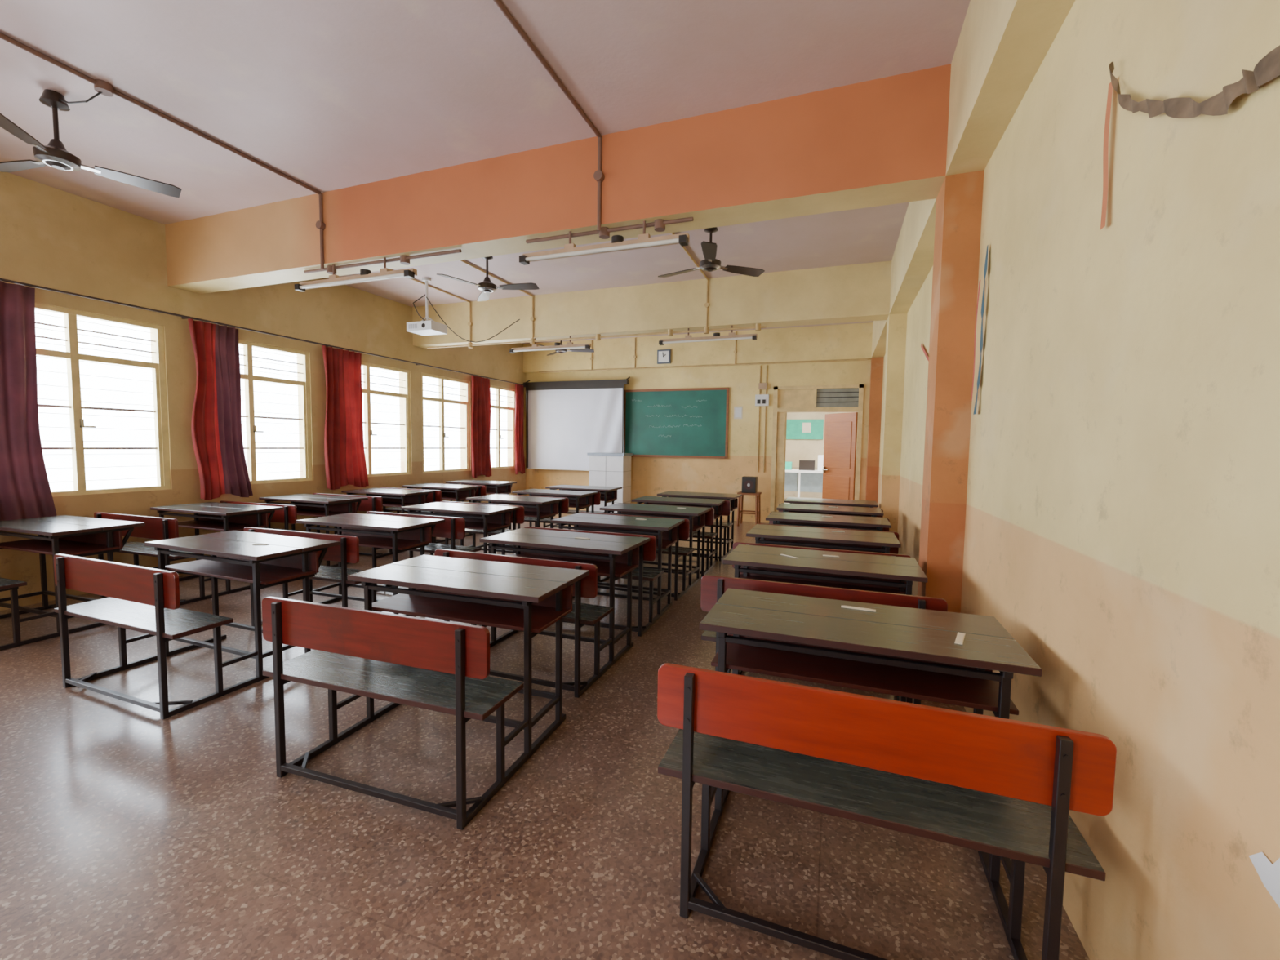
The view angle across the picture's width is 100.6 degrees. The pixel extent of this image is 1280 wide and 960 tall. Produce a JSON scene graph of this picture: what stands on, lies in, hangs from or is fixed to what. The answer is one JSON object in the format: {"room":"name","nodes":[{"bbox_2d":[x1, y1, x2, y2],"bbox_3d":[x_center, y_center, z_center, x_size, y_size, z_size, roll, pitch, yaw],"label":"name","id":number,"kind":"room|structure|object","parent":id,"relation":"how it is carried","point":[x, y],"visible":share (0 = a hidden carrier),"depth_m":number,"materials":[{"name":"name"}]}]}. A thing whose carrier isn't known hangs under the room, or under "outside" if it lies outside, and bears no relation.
{"room":"classroom","nodes":[
{"label":"classroom","id":0,"kind":"room"},
{"bbox_2d":[0,171,525,610],"bbox_3d":[-4.844,-0.879,6.652,0.250,3.760,12.640,2,4,20],"label":"wall","id":1,"kind":"structure","parent":0,"point":[52,237],"depth_m":5.82,"materials":[{"name":"beige paint"}]},
{"bbox_2d":[35,302,170,496],"bbox_3d":[-5.397,-0.734,5.109,0.224,1.742,1.350,2,4,20],"label":"window","id":2,"kind":"structure","parent":1,"relation":"in","point":[72,355],"depth_m":5.19,"materials":[{"name":"metal"}]},
{"bbox_2d":[0,278,524,385],"bbox_3d":[-4.696,-1.805,6.435,0.111,0.022,11.840,2,4,20],"label":"curtain rod","id":3,"kind":"object","parent":1,"relation":"attached to","point":[183,317],"visible":0.9,"depth_m":5.93,"materials":[{"name":"metal"}]},
{"bbox_2d":[0,280,57,531],"bbox_3d":[-5.495,-0.588,4.237,0.092,2.132,1.152,2,4,20],"label":"curtain","id":4,"kind":"object","parent":3,"relation":"hanging from","point":[25,492],"visible":0.9,"depth_m":4.58,"materials":[{"name":"red fabric"}]},
{"bbox_2d":[187,318,253,500],"bbox_3d":[-4.806,-0.772,6.106,0.092,1.989,0.618,2,4,20],"label":"curtain","id":5,"kind":"object","parent":3,"relation":"hanging from","point":[216,415],"visible":1,"depth_m":6.07,"materials":[{"name":"red fabric"}]},
{"bbox_2d":[321,345,368,489],"bbox_3d":[-4.236,-0.866,7.663,0.092,1.989,0.713,2,4,20],"label":"curtain","id":6,"kind":"object","parent":3,"relation":"hanging from","point":[345,464],"visible":1,"depth_m":7.62,"materials":[{"name":"red fabric"}]},
{"bbox_2d":[471,375,491,478],"bbox_3d":[-3.165,-1.043,10.586,0.092,1.989,0.609,2,4,20],"label":"curtain","id":7,"kind":"object","parent":3,"relation":"hanging from","point":[481,389],"visible":1,"depth_m":10.56,"materials":[{"name":"red fabric"}]},
{"bbox_2d":[515,383,524,474],"bbox_3d":[-2.694,-1.121,11.871,0.087,1.989,0.350,2,4,20],"label":"curtain","id":8,"kind":"object","parent":3,"relation":"hanging from","point":[519,397],"visible":1,"depth_m":11.85,"materials":[{"name":"red fabric"}]},
{"bbox_2d":[238,339,311,484],"bbox_3d":[-4.819,-0.830,6.686,0.224,1.742,1.316,2,4,20],"label":"window","id":9,"kind":"structure","parent":1,"relation":"in","point":[248,377],"depth_m":6.86,"materials":[{"name":"metal"}]},
{"bbox_2d":[361,361,411,476],"bbox_3d":[-4.205,-0.931,8.361,0.224,1.742,1.390,2,4,20],"label":"window","id":10,"kind":"structure","parent":1,"relation":"in","point":[366,391],"depth_m":8.54,"materials":[{"name":"metal"}]},
{"bbox_2d":[421,373,470,473],"bbox_3d":[-3.655,-1.022,9.861,0.224,1.742,1.310,2,4,20],"label":"window","id":11,"kind":"structure","parent":1,"relation":"in","point":[441,400],"depth_m":9.78,"materials":[{"name":"metal"}]},
{"bbox_2d":[489,385,515,469],"bbox_3d":[-3.072,-1.118,11.450,0.224,1.742,1.140,2,4,20],"label":"window","id":12,"kind":"structure","parent":1,"relation":"in","point":[498,437],"depth_m":11.43,"materials":[{"name":"metal"}]},
{"bbox_2d":[0,0,693,274],"bbox_3d":[-2.369,-2.070,1.870,3.872,0.695,5.513,2,4,20],"label":"conduit pipe","id":13,"kind":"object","parent":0,"point":[103,87],"depth_m":3.87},
{"bbox_2d":[294,257,417,291],"bbox_3d":[-2.579,-1.866,4.787,1.350,0.213,0.105,2,4,20],"label":"tube light","id":14,"kind":"object","parent":13,"relation":"hanging from","point":[366,275],"visible":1,"depth_m":4.74,"materials":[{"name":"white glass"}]},
{"bbox_2d":[509,335,591,353],"bbox_3d":[-1.375,-2.065,8.073,1.350,0.213,0.105,2,4,20],"label":"tube light","id":15,"kind":"object","parent":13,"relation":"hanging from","point":[570,344],"visible":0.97,"depth_m":8.03,"materials":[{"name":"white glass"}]},
{"bbox_2d":[390,232,765,348],"bbox_3d":[-1.474,-2.332,6.384,5.500,0.732,3.211,2,4,20],"label":"conduit","id":16,"kind":"object","parent":13,"relation":"attached to","point":[757,326],"visible":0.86,"depth_m":7.60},
{"bbox_2d":[519,220,689,265],"bbox_3d":[-0.293,-1.782,3.954,1.340,0.213,0.105,2,4,20],"label":"tube light","id":17,"kind":"object","parent":13,"relation":"hanging from","point":[644,241],"visible":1,"depth_m":3.91,"materials":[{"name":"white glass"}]},
{"bbox_2d":[523,322,872,373],"bbox_3d":[0.784,-2.648,10.893,7.293,0.635,0.120,2,4,20],"label":"beam","id":18,"kind":"structure","parent":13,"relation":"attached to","point":[842,341],"depth_m":10.53,"materials":[{"name":"beige paint"}]},
{"bbox_2d":[657,349,671,364],"bbox_3d":[0.490,-2.530,10.908,0.280,0.280,0.066,2,4,20],"label":"clock","id":19,"kind":"object","parent":18,"relation":"attached to","point":[664,356],"visible":1,"depth_m":10.88,"materials":[{"name":"plastic"}]},
{"bbox_2d":[538,331,867,373],"bbox_3d":[0.929,-2.610,10.759,6.800,0.649,0.044,2,4,20],"label":"conduit","id":20,"kind":"object","parent":18,"relation":"attached to","point":[735,350],"visible":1,"depth_m":10.74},
{"bbox_2d":[658,325,757,345],"bbox_3d":[0.912,-1.981,7.240,1.340,0.213,0.105,2,4,20],"label":"tube light","id":21,"kind":"object","parent":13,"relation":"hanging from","point":[717,336],"visible":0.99,"depth_m":7.20,"materials":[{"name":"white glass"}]},
{"bbox_2d":[871,0,1075,358],"bbox_3d":[2.192,-2.170,3.861,0.197,0.635,12.390,2,4,20],"label":"ceiling beam","id":22,"kind":"structure","parent":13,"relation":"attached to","point":[1002,46],"depth_m":2.62,"materials":[{"name":"beige paint"}]},
{"bbox_2d":[0,0,970,343],"bbox_3d":[-1.228,-2.673,5.084,7.990,0.120,12.890,2,4,20],"label":"ceiling","id":23,"kind":"structure","parent":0,"point":[326,95],"depth_m":3.39,"materials":[{"name":"paint"}]},
{"bbox_2d":[0,88,181,197],"bbox_3d":[-3.941,-2.315,3.584,1.051,0.470,1.122,2,4,20],"label":"ceiling fan","id":24,"kind":"object","parent":23,"relation":"hanging from","point":[54,154],"depth_m":3.52,"materials":[{"name":"metal"}]},
{"bbox_2d":[406,277,519,342],"bbox_3d":[-2.524,-2.405,7.726,0.985,0.792,1.287,2,4,20],"label":"ceiling projector","id":25,"kind":"object","parent":23,"relation":"hanging from","point":[423,327],"depth_m":7.33,"materials":[{"name":"white plastic"}]},
{"bbox_2d":[436,256,539,301],"bbox_3d":[-1.754,-2.459,6.219,1.078,0.470,1.109,2,4,20],"label":"ceiling fan","id":26,"kind":"object","parent":23,"relation":"hanging from","point":[486,286],"depth_m":6.26,"materials":[{"name":"metal"}]},
{"bbox_2d":[164,63,951,293],"bbox_3d":[-1.547,-2.263,4.536,7.293,0.635,0.310,2,4,20],"label":"ceiling beam terracotta","id":27,"kind":"structure","parent":23,"relation":"attached to","point":[882,141],"depth_m":3.89,"materials":[{"name":"orange paint"}]},
{"bbox_2d":[537,340,594,355],"bbox_3d":[-1.470,-2.654,9.886,1.116,0.550,1.065,2,4,20],"label":"ceiling fan","id":28,"kind":"object","parent":23,"relation":"hanging from","point":[561,351],"depth_m":9.98,"materials":[{"name":"grey metal"}]},
{"bbox_2d":[412,260,891,348],"bbox_3d":[-0.342,-2.462,7.823,7.293,0.635,0.310,2,4,20],"label":"ceiling beam","id":29,"kind":"structure","parent":23,"relation":"attached to","point":[858,292],"depth_m":7.34,"materials":[{"name":"beige paint"}]},
{"bbox_2d":[657,226,764,277],"bbox_3d":[0.642,-2.371,5.361,1.109,0.470,1.078,2,4,20],"label":"ceiling fan","id":30,"kind":"object","parent":23,"relation":"hanging from","point":[709,264],"depth_m":5.40,"materials":[{"name":"metal"}]},
{"bbox_2d":[0,495,1089,959],"bbox_3d":[1.201,1.072,7.759,10.980,0.120,19.150,2,4,20],"label":"floor","id":31,"kind":"structure","parent":0,"point":[127,832],"depth_m":2.04,"materials":[{"name":"stone"}]},
{"bbox_2d":[0,515,145,650],"bbox_3d":[-4.853,0.766,4.174,1.180,0.800,1.037,2,4,19],"label":"desk","id":32,"kind":"object","parent":31,"relation":"on","point":[74,535],"visible":0.83,"depth_m":4.25,"materials":[{"name":"black paint"}]},
{"bbox_2d":[93,502,283,604],"bbox_3d":[-4.478,0.695,5.340,1.180,0.800,1.037,2,4,19],"label":"desk","id":33,"kind":"object","parent":31,"relation":"on","point":[214,516],"visible":0.64,"depth_m":5.24,"materials":[{"name":"black paint"}]},
{"bbox_2d":[53,529,340,719],"bbox_3d":[-2.823,0.838,3.477,1.180,0.800,1.037,2,4,21],"label":"desk","id":34,"kind":"object","parent":31,"relation":"on","point":[143,599],"visible":0.97,"depth_m":3.20,"materials":[{"name":"black paint"}]},
{"bbox_2d":[219,493,368,566],"bbox_3d":[-4.129,0.629,6.411,1.180,0.800,1.037,2,4,19],"label":"desk","id":35,"kind":"object","parent":31,"relation":"on","point":[306,504],"visible":0.41,"depth_m":6.42,"materials":[{"name":"black paint"}]},
{"bbox_2d":[243,512,444,626],"bbox_3d":[-2.491,0.770,4.584,1.180,0.800,1.037,2,4,19],"label":"desk","id":36,"kind":"object","parent":31,"relation":"on","point":[399,534],"visible":0.56,"depth_m":4.53,"materials":[{"name":"black paint"}]},
{"bbox_2d":[312,488,434,558],"bbox_3d":[-3.704,0.567,7.456,1.180,0.800,1.037,2,4,19],"label":"desk","id":37,"kind":"object","parent":31,"relation":"on","point":[378,498],"visible":0.39,"depth_m":7.41,"materials":[{"name":"black paint"}]},
{"bbox_2d":[262,555,589,829],"bbox_3d":[-0.988,0.914,2.681,1.180,0.800,1.037,2,4,19],"label":"desk","id":38,"kind":"object","parent":31,"relation":"on","point":[441,666],"visible":1,"depth_m":2.35,"materials":[{"name":"black paint"}]},
{"bbox_2d":[379,483,482,543],"bbox_3d":[-3.317,0.504,8.501,1.180,0.800,1.037,2,4,20],"label":"desk","id":39,"kind":"object","parent":31,"relation":"on","point":[459,493],"visible":0.34,"depth_m":8.44,"materials":[{"name":"black paint"}]},
{"bbox_2d":[366,502,519,591],"bbox_3d":[-2.044,0.707,5.640,1.180,0.800,1.037,2,4,19],"label":"desk","id":40,"kind":"object","parent":31,"relation":"on","point":[458,517],"visible":0.47,"depth_m":5.53,"materials":[{"name":"black paint"}]},
{"bbox_2d":[436,480,516,502],"bbox_3d":[-2.969,0.443,9.494,1.180,0.800,1.037,2,4,19],"label":"desk","id":41,"kind":"object","parent":31,"relation":"on","point":[488,486],"visible":0.27,"depth_m":9.55,"materials":[{"name":"black paint"}]},
{"bbox_2d":[440,494,565,553],"bbox_3d":[-1.685,0.645,6.658,1.180,0.800,1.037,2,4,21],"label":"desk","id":42,"kind":"object","parent":31,"relation":"on","point":[540,508],"visible":0.38,"depth_m":6.67,"materials":[{"name":"black paint"}]},
{"bbox_2d":[434,528,650,697],"bbox_3d":[-0.639,0.847,3.780,1.180,0.800,1.037,2,4,21],"label":"desk","id":43,"kind":"object","parent":31,"relation":"on","point":[615,557],"visible":0.66,"depth_m":3.65,"materials":[{"name":"black paint"}]},
{"bbox_2d":[493,488,598,529],"bbox_3d":[-1.335,0.584,7.671,1.180,0.800,1.037,2,4,20],"label":"desk","id":44,"kind":"object","parent":31,"relation":"on","point":[580,500],"visible":0.37,"depth_m":7.63,"materials":[{"name":"black paint"}]},
{"bbox_2d":[534,484,622,527],"bbox_3d":[-1.002,0.528,8.587,1.180,0.800,1.037,2,4,19],"label":"desk","id":45,"kind":"object","parent":31,"relation":"on","point":[606,494],"visible":0.38,"depth_m":8.58,"materials":[{"name":"black paint"}]},
{"bbox_2d":[523,512,684,636],"bbox_3d":[-0.281,0.786,4.795,1.180,0.800,1.037,2,4,19],"label":"desk","id":46,"kind":"object","parent":31,"relation":"on","point":[662,532],"visible":0.59,"depth_m":4.71,"materials":[{"name":"black paint"}]},
{"bbox_2d":[586,452,632,512],"bbox_3d":[-0.630,0.101,11.140,0.820,1.330,0.500,2,4,20],"label":"podium","id":47,"kind":"object","parent":31,"relation":"on","point":[606,469],"visible":0.66,"depth_m":10.92,"materials":[{"name":"white tile"}]},
{"bbox_2d":[579,502,711,600],"bbox_3d":[0.090,0.726,5.785,1.180,0.800,1.037,2,4,21],"label":"desk","id":48,"kind":"object","parent":31,"relation":"on","point":[694,517],"visible":0.54,"depth_m":5.67,"materials":[{"name":"black paint"}]},
{"bbox_2d":[624,496,726,577],"bbox_3d":[0.435,0.669,6.728,1.180,0.800,1.037,2,4,19],"label":"desk","id":49,"kind":"object","parent":31,"relation":"on","point":[715,504],"visible":0.42,"depth_m":6.63,"materials":[{"name":"black paint"}]},
{"bbox_2d":[651,490,742,561],"bbox_3d":[0.785,0.618,7.574,1.180,0.800,1.037,2,4,21],"label":"desk","id":50,"kind":"object","parent":31,"relation":"on","point":[731,504],"visible":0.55,"depth_m":7.47,"materials":[{"name":"black paint"}]},
{"bbox_2d":[736,491,761,525],"bbox_3d":[2.082,0.552,10.152,0.402,0.631,0.402,2,4,20],"label":"wooden stool","id":51,"kind":"object","parent":31,"relation":"on","point":[757,509],"visible":0.86,"depth_m":10.04,"materials":[{"name":"brown wood"}]},
{"bbox_2d":[742,475,757,493],"bbox_3d":[2.085,0.087,10.114,0.260,0.300,0.255,2,4,20],"label":"loudspeaker","id":52,"kind":"object","parent":51,"relation":"on","point":[749,484],"visible":1,"depth_m":10.01,"materials":[{"name":"plastic"}]},
{"bbox_2d":[784,454,823,497],"bbox_3d":[4.385,-0.048,14.658,2.000,1.300,0.700,2,4,20],"label":"countertop","id":53,"kind":"structure","parent":31,"relation":"on","point":[806,479],"depth_m":14.38,"materials":[{"name":"white plastic"}]},
{"bbox_2d":[732,524,911,568],"bbox_3d":[1.401,0.848,4.176,1.180,0.800,1.037,2,4,21],"label":"desk","id":54,"kind":"object","parent":31,"relation":"on","point":[864,542],"visible":0.3,"depth_m":4.23,"materials":[{"name":"black paint"}]},
{"bbox_2d":[700,544,947,704],"bbox_3d":[1.051,0.909,3.165,1.180,0.800,1.037,2,4,21],"label":"desk","id":55,"kind":"object","parent":31,"relation":"on","point":[882,580],"visible":0.44,"depth_m":3.11,"materials":[{"name":"black paint"}]},
{"bbox_2d":[758,511,898,554],"bbox_3d":[1.785,0.790,5.138,1.180,0.800,1.037,2,4,21],"label":"desk","id":56,"kind":"object","parent":31,"relation":"on","point":[781,518],"visible":0.23,"depth_m":5.20,"materials":[{"name":"black paint"}]},
{"bbox_2d":[768,502,889,531],"bbox_3d":[2.118,0.737,6.018,1.180,0.800,1.037,2,4,21],"label":"desk","id":57,"kind":"object","parent":31,"relation":"on","point":[867,512],"visible":0.2,"depth_m":6.12,"materials":[{"name":"black paint"}]},
{"bbox_2d":[777,497,883,517],"bbox_3d":[2.429,0.688,6.837,1.180,0.800,1.037,2,4,21],"label":"desk","id":58,"kind":"object","parent":31,"relation":"on","point":[870,504],"visible":0.17,"depth_m":6.91,"materials":[{"name":"black paint"}]},
{"bbox_2d":[865,356,884,507],"bbox_3d":[4.262,-0.640,9.696,0.197,3.125,0.200,2,4,20],"label":"column corner","id":59,"kind":"structure","parent":31,"relation":"on","point":[877,363],"depth_m":9.59,"materials":[{"name":"paint"}]},
{"bbox_2d":[657,587,1116,959],"bbox_3d":[0.776,0.983,1.979,1.180,0.800,1.037,2,4,21],"label":"desk","id":60,"kind":"object","parent":31,"relation":"on","point":[1002,787],"visible":1,"depth_m":1.61,"materials":[{"name":"black paint"}]},
{"bbox_2d":[840,604,875,612],"bbox_3d":[0.953,0.560,2.320,0.140,0.004,0.030,2,4,25],"label":"paper slip","id":61,"kind":"object","parent":60,"relation":"on","point":[842,606],"visible":1,"depth_m":2.31,"materials":[{"name":"white paper"}]},
{"bbox_2d":[954,631,965,644],"bbox_3d":[1.186,0.586,1.969,0.025,0.004,0.140,3,5,35],"label":"paper slip","id":62,"kind":"object","parent":60,"relation":"on","point":[960,636],"visible":1,"depth_m":1.96,"materials":[{"name":"white paper"}]},
{"bbox_2d":[879,313,906,532],"bbox_3d":[3.150,-0.457,6.664,0.197,3.125,0.310,2,4,20],"label":"column","id":63,"kind":"structure","parent":31,"relation":"on","point":[896,324],"depth_m":6.51,"materials":[{"name":"paint"}]},
{"bbox_2d":[917,170,983,613],"bbox_3d":[1.945,-0.258,3.377,0.197,3.125,0.310,2,4,20],"label":"column","id":64,"kind":"structure","parent":31,"relation":"on","point":[959,199],"depth_m":3.23,"materials":[{"name":"orange paint"}]},
{"bbox_2d":[525,359,871,523],"bbox_3d":[0.793,-1.099,11.154,7.740,3.760,0.200,2,4,20],"label":"wall","id":65,"kind":"structure","parent":0,"point":[650,476],"depth_m":10.69,"materials":[{"name":"beige paint"}]},
{"bbox_2d":[523,376,630,471],"bbox_3d":[-1.428,-1.231,11.737,2.520,2.029,0.222,2,4,20],"label":"projector screen","id":66,"kind":"object","parent":65,"relation":"attached to","point":[566,421],"visible":0.94,"depth_m":11.69,"materials":[{"name":"fabric"}]},
{"bbox_2d":[623,387,728,458],"bbox_3d":[0.704,-1.177,11.032,2.260,1.420,0.079,2,4,20],"label":"chalkboard","id":67,"kind":"object","parent":65,"relation":"attached to","point":[675,423],"visible":1,"depth_m":11.02,"materials":[{"name":"green wood"}]},
{"bbox_2d":[733,406,742,418],"bbox_3d":[1.958,-1.343,10.600,0.170,0.250,0.007,2,4,20],"label":"notice sheet","id":68,"kind":"object","parent":65,"relation":"attached to","point":[738,411],"visible":1,"depth_m":10.60,"materials":[{"name":"paper"}]},
{"bbox_2d":[755,364,768,472],"bbox_3d":[2.383,-1.193,10.421,0.260,2.085,0.069,2,4,20],"label":"conduit","id":69,"kind":"object","parent":65,"relation":"attached to","point":[760,399],"visible":1,"depth_m":10.39,"materials":[{"name":"white plastic"}]},
{"bbox_2d":[769,384,863,512],"bbox_3d":[3.361,-0.456,10.192,1.615,2.670,0.150,2,4,20],"label":"door frame","id":70,"kind":"structure","parent":65,"relation":"attached to","point":[843,397],"depth_m":10.18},
{"bbox_2d":[822,412,857,499],"bbox_3d":[3.878,-0.216,10.374,0.150,2.160,0.800,-1,4,-25],"label":"door","id":71,"kind":"structure","parent":65,"relation":"in","point":[838,469],"depth_m":10.31,"materials":[{"name":"orange wood"}]},
{"bbox_2d":[784,411,857,497],"bbox_3d":[4.842,-1.227,13.161,8.400,3.860,6.260,2,4,20],"label":"wall","id":72,"kind":"structure","parent":0,"point":[797,450],"depth_m":16.23,"materials":[{"name":"paint"}]},
{"bbox_2d":[786,419,823,439],"bbox_3d":[4.946,-1.544,16.191,2.100,0.600,0.069,2,4,20],"label":"notice board","id":73,"kind":"object","parent":72,"relation":"attached to","point":[795,428],"visible":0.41,"depth_m":16.14,"materials":[{"name":"paper"}]},
{"bbox_2d":[877,0,1279,959],"bbox_3d":[2.381,-0.604,3.886,0.250,3.760,12.890,2,4,20],"label":"wall","id":74,"kind":"structure","parent":0,"point":[1122,522],"depth_m":1.38,"materials":[{"name":"beige paint"}]},
{"bbox_2d":[920,342,928,361],"bbox_3d":[2.398,-0.936,4.318,0.006,0.668,1.750,2,4,20],"label":"streamer","id":75,"kind":"object","parent":74,"relation":"attached to","point":[922,346],"visible":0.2,"depth_m":4.85},
{"bbox_2d":[970,244,988,414],"bbox_3d":[1.904,-0.831,2.977,0.018,0.920,0.148,2,4,14],"label":"streamer","id":76,"kind":"object","parent":74,"relation":"attached to","point":[986,257],"visible":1,"depth_m":2.98},
{"bbox_2d":[1100,44,1279,229],"bbox_3d":[1.151,-0.980,0.892,0.014,0.510,1.597,2,4,20],"label":"garland","id":77,"kind":"object","parent":74,"relation":"attached to","point":[1268,68],"visible":1,"depth_m":1.23},
{"bbox_2d":[1248,852,1279,907],"bbox_3d":[1.109,0.677,0.899,0.001,0.160,0.210,2,4,20],"label":"paper","id":78,"kind":"object","parent":74,"relation":"attached to","point":[1268,873],"visible":1,"depth_m":0.95,"materials":[{"name":"white paper"}]}
]}

